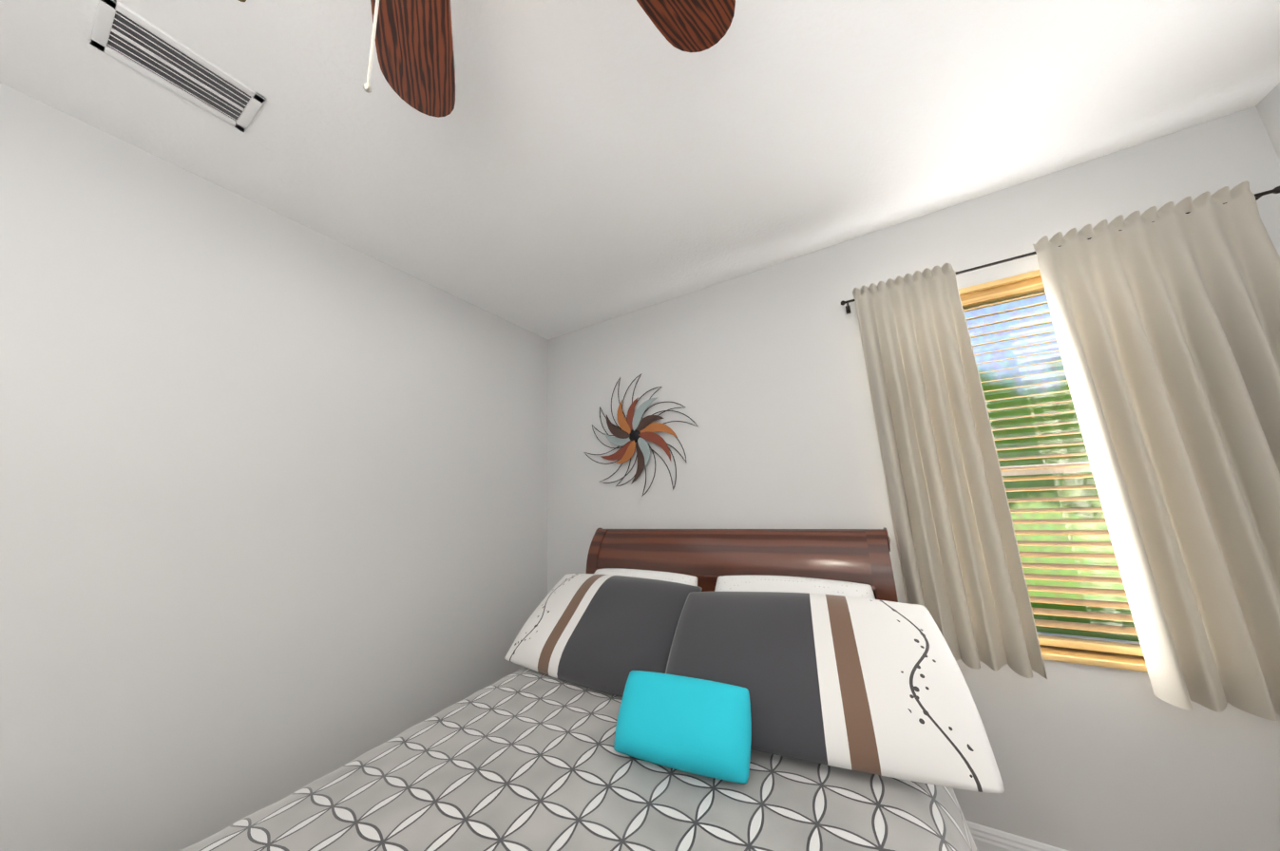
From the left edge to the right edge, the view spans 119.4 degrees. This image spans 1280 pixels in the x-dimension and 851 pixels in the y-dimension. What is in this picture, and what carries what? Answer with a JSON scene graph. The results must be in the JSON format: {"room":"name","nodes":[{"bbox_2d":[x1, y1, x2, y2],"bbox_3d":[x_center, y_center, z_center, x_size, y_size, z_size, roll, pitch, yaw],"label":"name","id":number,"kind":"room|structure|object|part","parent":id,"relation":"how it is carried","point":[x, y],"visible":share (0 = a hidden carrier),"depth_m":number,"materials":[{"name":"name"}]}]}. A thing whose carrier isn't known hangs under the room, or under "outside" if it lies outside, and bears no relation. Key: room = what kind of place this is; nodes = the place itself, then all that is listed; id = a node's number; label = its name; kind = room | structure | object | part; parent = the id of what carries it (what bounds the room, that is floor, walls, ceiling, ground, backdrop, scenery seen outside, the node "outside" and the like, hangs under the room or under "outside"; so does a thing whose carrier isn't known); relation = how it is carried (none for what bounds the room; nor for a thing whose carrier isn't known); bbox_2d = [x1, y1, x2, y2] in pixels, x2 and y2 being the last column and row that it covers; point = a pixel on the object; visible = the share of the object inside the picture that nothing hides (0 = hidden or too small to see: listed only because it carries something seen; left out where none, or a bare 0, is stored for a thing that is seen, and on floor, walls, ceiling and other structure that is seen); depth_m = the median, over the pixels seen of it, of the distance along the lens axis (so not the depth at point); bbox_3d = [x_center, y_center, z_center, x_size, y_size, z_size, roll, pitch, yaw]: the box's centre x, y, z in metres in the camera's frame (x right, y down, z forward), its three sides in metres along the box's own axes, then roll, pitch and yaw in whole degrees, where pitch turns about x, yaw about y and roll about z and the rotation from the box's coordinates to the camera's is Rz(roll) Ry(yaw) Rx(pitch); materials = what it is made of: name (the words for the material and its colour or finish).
{"room":"bedroom","nodes":[
{"label":"bedroom","id":0,"kind":"room"},
{"bbox_2d":[0,82,547,850],"bbox_3d":[-1.785,0.360,1.068,0.150,2.720,4.400,-9,-12,29],"label":"wall","id":1,"kind":"structure","parent":0,"point":[272,506],"depth_m":1.37,"materials":[{"name":"white paint"}]},
{"bbox_2d":[0,0,1279,340],"bbox_3d":[-0.297,-1.274,0.459,3.750,0.120,4.400,-9,-12,29],"label":"ceiling","id":2,"kind":"structure","parent":0,"point":[566,167],"depth_m":1.30,"materials":[{"name":"white paint"}]},
{"bbox_2d":[89,0,266,132],"bbox_3d":[-1.340,-1.035,1.100,0.200,0.012,0.300,-9,-12,29],"label":"ceiling vent","id":3,"kind":"object","parent":2,"relation":"in","point":[126,36],"visible":1,"depth_m":1.08,"materials":[{"name":"white metal"}]},
{"bbox_2d":[238,0,735,117],"bbox_3d":[-0.235,-0.741,0.355,1.215,0.971,1.253,-9,-12,29],"label":"ceiling fan","id":4,"kind":"object","parent":2,"relation":"hanging from","point":[413,39],"visible":1,"depth_m":0.84,"materials":[{"name":"brown wood"}]},
{"bbox_3d":[-0.475,-0.874,0.781,0.168,0.006,0.472,16,-17,-23],"label":"blade","id":5,"kind":"part","parent":4,"relation":"part of","materials":[{"name":"brown wood"}]},
{"bbox_3d":[0.010,-0.912,0.703,0.472,0.006,0.168,8,-3,-44],"label":"blade","id":6,"kind":"part","parent":4,"relation":"part of","materials":[{"name":"brown wood"}]},
{"bbox_2d":[547,106,1279,850],"bbox_3d":[0.838,0.418,2.002,3.450,2.720,0.150,-9,-12,29],"label":"wall","id":7,"kind":"structure","parent":0,"point":[760,376],"depth_m":1.81,"materials":[{"name":"white paint"}]},
{"bbox_2d":[584,374,697,496],"bbox_3d":[-0.026,0.053,2.460,0.873,0.817,0.038,-9,-12,29],"label":"wall art","id":8,"kind":"object","parent":7,"relation":"attached to","point":[627,434],"visible":1,"depth_m":2.44,"materials":[{"name":"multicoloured metal"}]},
{"bbox_2d":[965,821,1068,850],"bbox_3d":[0.855,1.677,1.687,3.390,0.130,0.016,-9,-12,29],"label":"baseboard","id":9,"kind":"structure","parent":7,"relation":"attached to","point":[986,838],"depth_m":1.40,"materials":[{"name":"white wood"}]},
{"bbox_2d":[958,269,1147,672],"bbox_3d":[1.616,0.128,1.582,0.940,1.540,0.175,-9,-12,29],"label":"window","id":10,"kind":"structure","parent":7,"relation":"in","point":[1128,662],"depth_m":1.53,"materials":[{"name":"brown wood"}]},
{"bbox_2d":[959,276,1143,656],"bbox_3d":[1.604,0.116,1.564,0.844,1.478,0.056,-9,-12,29],"label":"window blinds","id":11,"kind":"object","parent":10,"relation":"attached to","point":[1035,285],"visible":0.23,"depth_m":1.48,"materials":[{"name":"brown wood"}]},
{"bbox_2d":[840,180,1279,721],"bbox_3d":[1.611,0.083,1.423,1.303,1.681,0.152,-9,-12,29],"label":"curtains","id":12,"kind":"object","parent":7,"relation":"attached to","point":[1166,321],"visible":0.92,"depth_m":1.33,"materials":[{"name":"beige fabric"}]},
{"bbox_3d":[1.586,-0.690,1.589,1.303,0.040,0.111,-9,-12,29],"label":"rod","id":13,"kind":"part","parent":12,"relation":"part of","materials":[{"name":"brown metal"}]},
{"bbox_2d":[1255,82,1279,161],"bbox_3d":[1.321,-0.122,-0.687,0.150,2.720,4.400,-9,-12,29],"label":"wall","id":14,"kind":"structure","parent":0,"point":[1268,105],"depth_m":1.31,"materials":[{"name":"white paint"}]},
{"bbox_3d":[-0.168,1.512,-0.077,3.750,0.120,4.400,-9,-12,29],"label":"floor carpet","id":15,"kind":"object","parent":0,"visible":0},
{"bbox_2d":[179,527,1004,850],"bbox_3d":[-0.121,1.012,0.965,1.801,1.250,2.386,-9,-12,29],"label":"bed","id":16,"kind":"object","parent":15,"relation":"on","point":[735,691],"visible":1,"depth_m":1.04,"materials":[{"name":"grey fabric"}]},
{"label":"outside","id":17,"kind":"structure","parent":0,"visible":0},
{"bbox_2d":[964,294,1127,602],"bbox_3d":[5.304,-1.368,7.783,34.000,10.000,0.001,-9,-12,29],"label":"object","id":18,"kind":"structure","parent":17,"point":[1016,402],"depth_m":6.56,"materials":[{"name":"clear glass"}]},
{"bbox_2d":[1031,602,1139,641],"bbox_3d":[3.814,2.403,4.110,34.000,0.550,6.700,-9,-12,29],"label":"ground","id":19,"kind":"structure","parent":17,"point":[1091,634],"depth_m":5.04,"materials":[{"name":"green plant"}]}
]}

